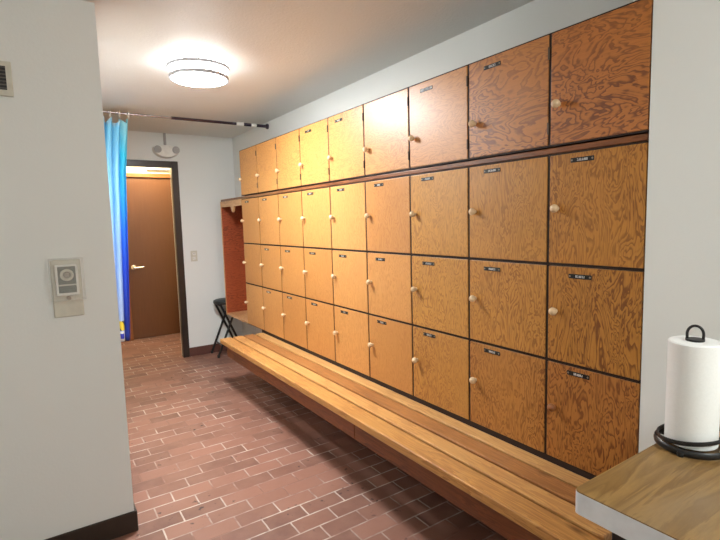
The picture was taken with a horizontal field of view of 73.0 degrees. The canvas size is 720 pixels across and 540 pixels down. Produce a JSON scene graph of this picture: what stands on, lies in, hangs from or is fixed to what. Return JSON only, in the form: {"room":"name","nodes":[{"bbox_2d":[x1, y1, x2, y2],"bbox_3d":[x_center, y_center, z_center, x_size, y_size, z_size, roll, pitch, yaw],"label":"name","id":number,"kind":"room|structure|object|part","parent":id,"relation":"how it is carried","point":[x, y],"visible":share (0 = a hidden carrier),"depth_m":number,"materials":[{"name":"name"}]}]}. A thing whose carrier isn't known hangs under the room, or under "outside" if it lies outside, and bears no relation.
{"room":"changing room","nodes":[
{"label":"changing room","id":0,"kind":"room"},
{"bbox_2d":[0,0,133,539],"bbox_3d":[-2.578,0.005,3.048,1.515,2.417,3.011,-5,7,-33],"label":"wall","id":1,"kind":"structure","parent":0,"point":[65,466],"depth_m":2.08,"materials":[{"name":"white paint"}]},
{"bbox_2d":[0,61,13,96],"bbox_3d":[-1.500,-0.753,1.880,0.257,0.136,0.015,-5,7,-33],"label":"air vent","id":2,"kind":"object","parent":1,"relation":"in","point":[6,83],"visible":1,"depth_m":1.94,"materials":[{"name":"beige plastic"}]},
{"bbox_2d":[50,259,83,317],"bbox_3d":[-1.251,0.077,2.084,0.128,0.256,0.072,-5,7,-33],"label":"wall thermostat","id":3,"kind":"object","parent":1,"relation":"attached to","point":[66,280],"visible":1,"depth_m":2.09,"materials":[{"name":"beige plastic"}]},
{"bbox_3d":[-1.252,0.042,2.081,0.066,0.113,0.002,-5,7,-33],"label":"dark panel","id":4,"kind":"part","parent":3,"relation":"part of","materials":[{"name":"grey plastic"}]},
{"bbox_2d":[45,501,138,539],"bbox_3d":[-2.539,1.156,3.164,1.527,0.102,3.023,-5,7,-33],"label":"baseboard","id":5,"kind":"structure","parent":1,"relation":"attached to","point":[127,523],"depth_m":2.26,"materials":[{"name":"plastic"}]},
{"bbox_2d":[103,111,268,128],"bbox_3d":[-1.571,-1.313,4.218,1.654,0.052,0.052,-5,7,-33],"label":"curtain rod","id":6,"kind":"object","parent":1,"relation":"attached to","point":[266,126],"visible":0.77,"depth_m":4.31,"materials":[{"name":"metal"}]},
{"bbox_2d":[103,110,129,341],"bbox_3d":[-2.047,-0.344,3.980,0.411,1.894,0.084,-5,7,-33],"label":"shower curtain","id":7,"kind":"object","parent":6,"relation":"hanging from","point":[115,133],"visible":0.36,"depth_m":3.99,"materials":[{"name":"fabric"}]},
{"bbox_3d":[-1.928,-1.280,3.982,0.773,0.017,0.017,-5,7,-33],"label":"rod","id":8,"kind":"part","parent":6,"relation":"part of","materials":[{"name":"metal"}]},
{"bbox_3d":[-1.381,-1.331,4.345,0.585,0.025,0.024,-5,7,-33],"label":"rod","id":9,"kind":"part","parent":6,"relation":"part of","materials":[{"name":"metal"}]},
{"bbox_3d":[-0.996,-1.368,4.601,0.232,0.029,0.028,-5,7,-33],"label":"rod","id":10,"kind":"part","parent":6,"relation":"part of","materials":[{"name":"metal"}]},
{"bbox_2d":[126,167,169,173],"bbox_3d":[-2.500,-0.278,5.796,1.920,2.417,1.254,-5,7,-33],"label":"wall","id":11,"kind":"structure","parent":0,"point":[128,169],"depth_m":6.17,"materials":[{"name":"white paint"}]},
{"bbox_2d":[126,173,169,340],"bbox_3d":[-2.622,-0.188,6.410,0.920,2.121,0.115,-5,7,-33],"label":"trim","id":12,"kind":"structure","parent":11,"relation":"attached to","point":[130,175],"depth_m":6.21,"materials":[{"name":"brown paint"}]},
{"bbox_2d":[126,177,179,338],"bbox_3d":[-2.599,-0.162,6.380,0.814,2.058,0.105,-5,7,-33],"label":"door","id":13,"kind":"structure","parent":11,"relation":"in","point":[151,244],"depth_m":6.32,"materials":[{"name":"brown wood"}]},
{"bbox_3d":[-2.836,-0.030,6.205,0.151,0.068,0.061,-5,7,-33],"label":"handle","id":14,"kind":"part","parent":13,"relation":"part of","materials":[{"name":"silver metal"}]},
{"bbox_2d":[146,167,169,170],"bbox_3d":[-2.583,-1.300,6.258,0.310,0.040,0.055,-5,7,-33],"label":"ceiling light","id":15,"kind":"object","parent":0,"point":[147,168],"depth_m":6.24,"materials":[{"name":"grey plastic"}]},
{"bbox_2d":[127,131,242,348],"bbox_3d":[-2.070,-0.234,5.259,1.805,2.417,0.120,-5,7,-33],"label":"wall","id":16,"kind":"structure","parent":0,"point":[205,163],"depth_m":5.39,"materials":[{"name":"white paint"}]},
{"bbox_2d":[126,159,189,357],"bbox_3d":[-2.294,-0.064,5.071,0.878,2.128,0.066,-5,7,-33],"label":"trim","id":17,"kind":"structure","parent":16,"relation":"attached to","point":[173,166],"depth_m":5.24,"materials":[{"name":"black wood"}]},
{"bbox_2d":[152,133,179,157],"bbox_3d":[-2.024,-1.300,5.071,0.260,0.259,0.092,-5,7,-33],"label":"emergency light","id":18,"kind":"object","parent":16,"relation":"attached to","point":[163,151],"visible":1,"depth_m":5.06,"materials":[{"name":"white plastic"}]},
{"bbox_2d":[191,251,197,261],"bbox_3d":[-1.825,-0.153,5.353,0.070,0.116,0.008,-5,7,-33],"label":"light switch","id":19,"kind":"object","parent":16,"relation":"attached to","point":[193,253],"visible":1,"depth_m":5.35,"materials":[{"name":"beige plastic"}]},
{"bbox_2d":[190,343,226,356],"bbox_3d":[-1.634,0.888,5.568,0.617,0.098,0.010,-5,7,-33],"label":"baseboard","id":20,"kind":"structure","parent":16,"relation":"attached to","point":[205,349],"depth_m":5.49,"materials":[{"name":"brown tile"}]},
{"bbox_2d":[83,0,533,137],"bbox_3d":[-0.851,-1.198,1.984,3.600,0.100,9.600,-5,7,-33],"label":"ceiling","id":21,"kind":"structure","parent":0,"point":[281,57],"depth_m":2.66,"materials":[{"name":"white paint"}]},
{"bbox_2d":[166,56,229,87],"bbox_3d":[-0.974,-1.185,2.941,0.364,0.114,0.364,-5,7,-33],"label":"ceiling light","id":22,"kind":"object","parent":21,"relation":"attached to","point":[191,71],"visible":1,"depth_m":2.83,"materials":[{"name":"white glass"}]},
{"bbox_2d":[112,333,507,539],"bbox_3d":[-0.784,1.305,2.240,3.600,0.100,9.600,-5,7,-33],"label":"floor","id":23,"kind":"structure","parent":0,"point":[218,451],"depth_m":2.89,"materials":[{"name":"brick"}]},
{"bbox_2d":[211,298,236,357],"bbox_3d":[-1.496,0.632,5.475,0.328,0.620,0.272,-5,7,-33],"label":"folding stool","id":24,"kind":"object","parent":23,"relation":"on","point":[220,301],"visible":0.59,"depth_m":5.40,"materials":[{"name":"black plastic"}]},
{"bbox_3d":[-1.504,0.346,5.446,0.272,0.045,0.272,-5,7,-33],"label":"seat","id":25,"kind":"part","parent":24,"relation":"part of","materials":[{"name":"black plastic"}]},
{"bbox_3d":[-1.522,0.652,5.460,0.261,0.570,0.266,-5,7,-33],"label":"leg frame","id":26,"kind":"part","parent":24,"relation":"part of","materials":[{"name":"black metal"}]},
{"bbox_3d":[-1.470,0.647,5.494,0.261,0.570,0.220,-5,7,-33],"label":"leg frame","id":27,"kind":"part","parent":24,"relation":"part of","materials":[{"name":"black metal"}]},
{"bbox_2d":[262,330,594,479],"bbox_3d":[0.044,0.905,3.135,0.018,0.470,3.374,-5,7,-33],"label":"panel","id":28,"kind":"object","parent":23,"relation":"on","point":[532,451],"visible":0.18,"depth_m":2.41,"materials":[{"name":"black wood"}]},
{"bbox_2d":[244,283,264,330],"bbox_3d":[-0.899,0.333,4.660,0.301,0.405,0.419,-5,7,-33],"label":"locker","id":29,"kind":"object","parent":28,"relation":"on","point":[254,293],"visible":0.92,"depth_m":4.58,"materials":[{"name":"brown wood"}]},
{"bbox_2d":[242,243,262,286],"bbox_3d":[-0.909,-0.061,4.620,0.301,0.385,0.419,-5,7,-33],"label":"locker","id":30,"kind":"object","parent":29,"relation":"on","point":[252,252],"visible":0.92,"depth_m":4.54,"materials":[{"name":"brown wood"}]},
{"bbox_2d":[240,197,260,243],"bbox_3d":[-0.920,-0.464,4.579,0.301,0.424,0.419,-5,7,-33],"label":"locker","id":31,"kind":"object","parent":30,"relation":"on","point":[250,206],"visible":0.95,"depth_m":4.50,"materials":[{"name":"brown wood"}]},
{"bbox_2d":[261,287,283,338],"bbox_3d":[-0.665,0.362,4.312,0.301,0.405,0.419,-5,7,-33],"label":"locker","id":32,"kind":"object","parent":28,"relation":"on","point":[272,299],"visible":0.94,"depth_m":4.24,"materials":[{"name":"brown wood"}]},
{"bbox_2d":[259,244,281,291],"bbox_3d":[-0.676,-0.031,4.272,0.301,0.385,0.419,-5,7,-33],"label":"locker","id":33,"kind":"object","parent":32,"relation":"on","point":[270,254],"visible":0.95,"depth_m":4.19,"materials":[{"name":"brown wood"}]},
{"bbox_2d":[257,194,279,245],"bbox_3d":[-0.686,-0.434,4.231,0.301,0.424,0.419,-5,7,-33],"label":"locker","id":34,"kind":"object","parent":33,"relation":"on","point":[269,204],"visible":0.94,"depth_m":4.15,"materials":[{"name":"brown wood"}]},
{"bbox_2d":[281,292,307,349],"bbox_3d":[-0.432,0.392,3.964,0.301,0.405,0.419,-5,7,-33],"label":"locker","id":35,"kind":"object","parent":28,"relation":"on","point":[294,307],"visible":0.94,"depth_m":3.88,"materials":[{"name":"brown wood"}]},
{"bbox_2d":[279,246,305,297],"bbox_3d":[-0.442,-0.002,3.924,0.301,0.385,0.419,-5,7,-33],"label":"locker","id":36,"kind":"object","parent":35,"relation":"on","point":[292,266],"visible":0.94,"depth_m":3.84,"materials":[{"name":"brown wood"}]},
{"bbox_2d":[277,191,303,246],"bbox_3d":[-0.453,-0.405,3.883,0.301,0.424,0.419,-5,7,-33],"label":"locker","id":37,"kind":"object","parent":36,"relation":"on","point":[290,203],"visible":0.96,"depth_m":3.80,"materials":[{"name":"brown wood"}]},
{"bbox_2d":[304,298,335,361],"bbox_3d":[-0.198,0.421,3.616,0.301,0.405,0.419,-5,7,-33],"label":"locker","id":38,"kind":"object","parent":28,"relation":"on","point":[320,322],"visible":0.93,"depth_m":3.54,"materials":[{"name":"brown wood"}]},
{"bbox_2d":[303,247,333,304],"bbox_3d":[-0.208,0.027,3.576,0.301,0.385,0.419,-5,7,-33],"label":"locker","id":39,"kind":"object","parent":38,"relation":"on","point":[318,262],"visible":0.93,"depth_m":3.50,"materials":[{"name":"brown wood"}]},
{"bbox_2d":[300,187,331,248],"bbox_3d":[-0.219,-0.376,3.535,0.301,0.424,0.419,-5,7,-33],"label":"locker","id":40,"kind":"object","parent":39,"relation":"on","point":[316,203],"visible":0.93,"depth_m":3.46,"materials":[{"name":"brown wood"}]},
{"bbox_2d":[333,305,369,376],"bbox_3d":[0.036,0.450,3.268,0.301,0.405,0.419,-5,7,-33],"label":"locker","id":41,"kind":"object","parent":28,"relation":"on","point":[351,332],"visible":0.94,"depth_m":3.19,"materials":[{"name":"brown wood"}]},
{"bbox_2d":[331,249,368,313],"bbox_3d":[0.025,0.057,3.228,0.301,0.385,0.419,-5,7,-33],"label":"locker","id":42,"kind":"object","parent":41,"relation":"on","point":[349,276],"visible":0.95,"depth_m":3.15,"materials":[{"name":"brown wood"}]},
{"bbox_2d":[329,182,366,251],"bbox_3d":[0.015,-0.346,3.187,0.301,0.424,0.419,-5,7,-33],"label":"locker","id":43,"kind":"object","parent":42,"relation":"on","point":[348,201],"visible":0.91,"depth_m":3.10,"materials":[{"name":"brown wood"}]},
{"bbox_2d":[368,314,413,396],"bbox_3d":[0.269,0.480,2.921,0.301,0.405,0.419,-5,7,-33],"label":"locker","id":44,"kind":"object","parent":28,"relation":"on","point":[390,345],"visible":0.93,"depth_m":2.84,"materials":[{"name":"brown wood"}]},
{"bbox_2d":[366,252,412,324],"bbox_3d":[0.259,0.086,2.880,0.301,0.385,0.419,-5,7,-33],"label":"locker","id":45,"kind":"object","parent":44,"relation":"on","point":[389,282],"visible":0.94,"depth_m":2.80,"materials":[{"name":"brown wood"}]},
{"bbox_2d":[364,175,411,254],"bbox_3d":[0.248,-0.317,2.839,0.301,0.424,0.419,-5,7,-33],"label":"locker","id":46,"kind":"object","parent":45,"relation":"on","point":[388,200],"visible":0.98,"depth_m":2.76,"materials":[{"name":"brown wood"}]},
{"bbox_2d":[412,325,469,420],"bbox_3d":[0.503,0.509,2.573,0.301,0.405,0.419,-5,7,-33],"label":"locker","id":47,"kind":"object","parent":28,"relation":"on","point":[441,361],"visible":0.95,"depth_m":2.49,"materials":[{"name":"brown wood"}]},
{"bbox_3d":[0.363,0.341,2.549,0.002,0.017,0.092,-5,7,-33],"label":"name plate","id":48,"kind":"part","parent":47,"relation":"part of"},
{"bbox_2d":[411,255,469,338],"bbox_3d":[0.493,0.115,2.532,0.301,0.385,0.419,-5,7,-33],"label":"locker","id":49,"kind":"object","parent":47,"relation":"on","point":[440,285],"visible":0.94,"depth_m":2.45,"materials":[{"name":"brown wood"}]},
{"bbox_3d":[0.353,-0.033,2.511,0.002,0.017,0.092,-5,7,-33],"label":"name plate","id":50,"kind":"part","parent":49,"relation":"part of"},
{"bbox_2d":[409,167,468,257],"bbox_3d":[0.482,-0.288,2.491,0.301,0.424,0.419,-5,7,-33],"label":"locker","id":51,"kind":"object","parent":49,"relation":"on","point":[439,214],"visible":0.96,"depth_m":2.41,"materials":[{"name":"brown wood"}]},
{"bbox_3d":[0.277,-0.294,2.558,0.035,0.032,0.032,-5,7,-33],"label":"knob","id":52,"kind":"part","parent":51,"relation":"part of","materials":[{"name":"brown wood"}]},
{"bbox_3d":[0.341,-0.462,2.467,0.002,0.017,0.092,-5,7,-33],"label":"name plate","id":53,"kind":"part","parent":51,"relation":"part of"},
{"bbox_2d":[469,340,546,454],"bbox_3d":[0.737,0.538,2.225,0.301,0.405,0.419,-5,7,-33],"label":"locker","id":54,"kind":"object","parent":28,"relation":"on","point":[508,387],"visible":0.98,"depth_m":2.13,"materials":[{"name":"brown wood"}]},
{"bbox_3d":[0.532,0.519,2.290,0.035,0.032,0.032,-5,7,-33],"label":"knob","id":55,"kind":"part","parent":54,"relation":"part of","materials":[{"name":"brown wood"}]},
{"bbox_3d":[0.596,0.370,2.201,0.002,0.017,0.092,-5,7,-33],"label":"name plate","id":56,"kind":"part","parent":54,"relation":"part of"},
{"bbox_2d":[469,259,547,358],"bbox_3d":[0.726,0.144,2.184,0.301,0.385,0.419,-5,7,-33],"label":"locker","id":57,"kind":"object","parent":54,"relation":"on","point":[508,300],"visible":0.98,"depth_m":2.10,"materials":[{"name":"brown wood"}]},
{"bbox_3d":[0.521,0.132,2.250,0.035,0.032,0.032,-5,7,-33],"label":"knob","id":58,"kind":"part","parent":57,"relation":"part of","materials":[{"name":"brown wood"}]},
{"bbox_3d":[0.586,-0.004,2.163,0.002,0.017,0.092,-5,7,-33],"label":"name plate","id":59,"kind":"part","parent":57,"relation":"part of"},
{"bbox_2d":[469,155,548,263],"bbox_3d":[0.716,-0.259,2.143,0.301,0.424,0.419,-5,7,-33],"label":"locker","id":60,"kind":"object","parent":57,"relation":"on","point":[509,200],"visible":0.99,"depth_m":2.06,"materials":[{"name":"brown wood"}]},
{"bbox_3d":[0.511,-0.265,2.209,0.035,0.032,0.032,-5,7,-33],"label":"knob","id":61,"kind":"part","parent":60,"relation":"part of","materials":[{"name":"brown wood"}]},
{"bbox_3d":[0.575,-0.433,2.119,0.002,0.017,0.092,-5,7,-33],"label":"name plate","id":62,"kind":"part","parent":60,"relation":"part of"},
{"bbox_2d":[546,359,640,476],"bbox_3d":[0.955,0.566,1.899,0.301,0.405,0.365,-5,7,-33],"label":"locker","id":63,"kind":"object","parent":28,"relation":"on","point":[593,417],"visible":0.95,"depth_m":1.83,"materials":[{"name":"brown wood"}]},
{"bbox_3d":[0.765,0.548,1.942,0.035,0.032,0.032,-5,7,-33],"label":"knob","id":64,"kind":"part","parent":63,"relation":"part of","materials":[{"name":"brown wood"}]},
{"bbox_3d":[0.830,0.400,1.853,0.002,0.017,0.092,-5,7,-33],"label":"name plate","id":65,"kind":"part","parent":63,"relation":"part of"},
{"bbox_2d":[547,264,644,381],"bbox_3d":[0.945,0.172,1.859,0.301,0.385,0.365,-5,7,-33],"label":"locker","id":66,"kind":"object","parent":63,"relation":"on","point":[595,314],"visible":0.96,"depth_m":1.77,"materials":[{"name":"brown wood"}]},
{"bbox_3d":[0.755,0.162,1.902,0.035,0.032,0.032,-5,7,-33],"label":"knob","id":67,"kind":"part","parent":66,"relation":"part of","materials":[{"name":"brown wood"}]},
{"bbox_3d":[0.820,0.025,1.815,0.002,0.017,0.092,-5,7,-33],"label":"name plate","id":68,"kind":"part","parent":66,"relation":"part of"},
{"bbox_2d":[548,141,648,269],"bbox_3d":[0.934,-0.231,1.818,0.301,0.424,0.365,-5,7,-33],"label":"locker","id":69,"kind":"object","parent":66,"relation":"on","point":[598,196],"visible":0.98,"depth_m":1.73,"materials":[{"name":"brown wood"}]},
{"bbox_2d":[221,133,648,201],"bbox_3d":[-0.166,-0.596,3.456,0.264,0.022,4.352,-5,7,-33],"label":"board","id":70,"kind":"object","parent":69,"relation":"on","point":[642,137],"visible":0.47,"depth_m":2.13,"materials":[{"name":"brown wood"}]},
{"bbox_2d":[238,145,260,195],"bbox_3d":[-0.932,-0.915,4.532,0.301,0.423,0.419,-5,7,-33],"label":"locker","id":71,"kind":"object","parent":70,"relation":"on","point":[248,158],"visible":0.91,"depth_m":4.46,"materials":[{"name":"brown wood"}]},
{"bbox_2d":[255,137,280,192],"bbox_3d":[-0.699,-0.886,4.185,0.301,0.423,0.419,-5,7,-33],"label":"locker","id":72,"kind":"object","parent":70,"relation":"on","point":[266,155],"visible":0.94,"depth_m":4.11,"materials":[{"name":"brown wood"}]},
{"bbox_2d":[275,129,305,189],"bbox_3d":[-0.465,-0.856,3.837,0.301,0.423,0.419,-5,7,-33],"label":"locker","id":73,"kind":"object","parent":70,"relation":"on","point":[288,171],"visible":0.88,"depth_m":3.76,"materials":[{"name":"brown wood"}]},
{"bbox_2d":[298,118,331,185],"bbox_3d":[-0.231,-0.827,3.489,0.301,0.423,0.419,-5,7,-33],"label":"locker","id":74,"kind":"object","parent":70,"relation":"on","point":[314,137],"visible":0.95,"depth_m":3.41,"materials":[{"name":"brown wood"}]},
{"bbox_2d":[327,104,370,181],"bbox_3d":[0.003,-0.798,3.141,0.301,0.423,0.419,-5,7,-33],"label":"locker","id":75,"kind":"object","parent":70,"relation":"on","point":[346,157],"visible":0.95,"depth_m":3.06,"materials":[{"name":"brown wood"}]},
{"bbox_2d":[363,87,414,175],"bbox_3d":[0.236,-0.768,2.793,0.301,0.423,0.419,-5,7,-33],"label":"locker","id":76,"kind":"object","parent":70,"relation":"on","point":[386,149],"visible":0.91,"depth_m":2.71,"materials":[{"name":"brown wood"}]},
{"bbox_2d":[408,64,472,168],"bbox_3d":[0.470,-0.739,2.445,0.301,0.423,0.419,-5,7,-33],"label":"locker","id":77,"kind":"object","parent":70,"relation":"on","point":[438,105],"visible":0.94,"depth_m":2.36,"materials":[{"name":"brown wood"}]},
{"bbox_3d":[0.267,-0.681,2.518,0.035,0.032,0.032,-5,7,-33],"label":"knob","id":78,"kind":"part","parent":77,"relation":"part of","materials":[{"name":"brown wood"}]},
{"bbox_3d":[0.330,-0.900,2.422,0.002,0.017,0.092,-5,7,-33],"label":"name plate","id":79,"kind":"part","parent":77,"relation":"part of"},
{"bbox_2d":[468,33,554,159],"bbox_3d":[0.704,-0.710,2.097,0.301,0.423,0.419,-5,7,-33],"label":"locker","id":80,"kind":"object","parent":70,"relation":"on","point":[509,89],"visible":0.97,"depth_m":2.01,"materials":[{"name":"brown wood"}]},
{"bbox_3d":[0.500,-0.652,2.170,0.035,0.032,0.032,-5,7,-33],"label":"knob","id":81,"kind":"part","parent":80,"relation":"part of","materials":[{"name":"brown wood"}]},
{"bbox_3d":[0.563,-0.871,2.074,0.002,0.017,0.092,-5,7,-33],"label":"name plate","id":82,"kind":"part","parent":80,"relation":"part of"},
{"bbox_2d":[549,0,652,147],"bbox_3d":[0.922,-0.682,1.772,0.301,0.423,0.365,-5,7,-33],"label":"locker","id":83,"kind":"object","parent":70,"relation":"on","point":[600,68],"visible":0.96,"depth_m":1.69,"materials":[{"name":"brown wood"}]},
{"bbox_3d":[0.734,-0.623,1.822,0.035,0.032,0.032,-5,7,-33],"label":"knob","id":84,"kind":"part","parent":83,"relation":"part of","materials":[{"name":"brown wood"}]},
{"bbox_3d":[0.745,-0.235,1.862,0.035,0.032,0.032,-5,7,-33],"label":"knob","id":85,"kind":"part","parent":69,"relation":"part of","materials":[{"name":"brown wood"}]},
{"bbox_3d":[0.808,-0.404,1.771,0.002,0.017,0.092,-5,7,-33],"label":"name plate","id":86,"kind":"part","parent":69,"relation":"part of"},
{"bbox_2d":[575,431,719,539],"bbox_3d":[1.275,0.930,0.552,0.778,0.880,1.767,-5,7,-33],"label":"countertop","id":87,"kind":"structure","parent":23,"relation":"on","point":[656,493],"depth_m":0.99,"materials":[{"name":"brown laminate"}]},
{"bbox_3d":[0.563,0.926,1.026,0.040,0.830,0.065,-5,7,-33],"label":"leg","id":88,"kind":"part","parent":87,"relation":"part of","materials":[{"name":"black metal"}]},
{"bbox_2d":[653,324,719,459],"bbox_3d":[0.808,0.282,1.183,0.161,0.305,0.158,-5,7,-33],"label":"paper towel holder","id":89,"kind":"object","parent":87,"relation":"on","point":[681,452],"visible":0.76,"depth_m":1.15,"materials":[{"name":"black metal"}]},
{"bbox_2d":[664,336,719,450],"bbox_3d":[0.811,0.296,1.185,0.111,0.252,0.111,-5,7,-33],"label":"paper towel roll","id":90,"kind":"object","parent":89,"relation":"on","point":[692,401],"visible":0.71,"depth_m":1.14,"materials":[{"name":"paper"}]},
{"bbox_3d":[0.807,0.149,1.170,0.039,0.036,0.006,3,7,35],"label":"loop handle","id":91,"kind":"part","parent":89,"relation":"part of","materials":[{"name":"black metal"}]},
{"bbox_2d":[232,0,635,335],"bbox_3d":[-0.057,-0.133,3.741,0.150,2.417,4.648,-5,7,-33],"label":"wall","id":92,"kind":"structure","parent":0,"point":[535,19],"depth_m":2.69,"materials":[{"name":"white paint"}]},
{"bbox_2d":[220,199,247,322],"bbox_3d":[-1.188,-0.108,5.061,0.270,1.217,0.625,-5,7,-33],"label":"open cubby","id":93,"kind":"object","parent":92,"relation":"attached to","point":[231,211],"visible":0.59,"depth_m":5.28,"materials":[{"name":"red wood"}]},
{"bbox_3d":[-1.299,-0.674,4.928,0.020,0.058,0.605,-5,7,-33],"label":"header rail","id":94,"kind":"part","parent":93,"relation":"part of","materials":[{"name":"beige wood"}]},
{"bbox_2d":[227,310,247,322],"bbox_3d":[-1.171,0.487,5.118,0.259,0.020,0.594,-5,7,-33],"label":"shelf","id":95,"kind":"object","parent":93,"relation":"attached to","point":[241,315],"depth_m":5.18,"materials":[{"name":"beige wood"}]},
{"bbox_2d":[638,0,719,452],"bbox_3d":[2.046,0.155,0.369,0.420,2.417,3.315,-5,7,-33],"label":"wall","id":96,"kind":"structure","parent":0,"point":[682,271],"depth_m":1.51,"materials":[{"name":"white paint"}]},
{"bbox_2d":[220,333,611,539],"bbox_3d":[-0.114,0.833,2.985,0.397,0.252,3.415,-5,7,-33],"label":"bench","id":97,"kind":"object","parent":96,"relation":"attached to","point":[519,494],"visible":0.79,"depth_m":2.17,"materials":[{"name":"brown wood"}]}
]}

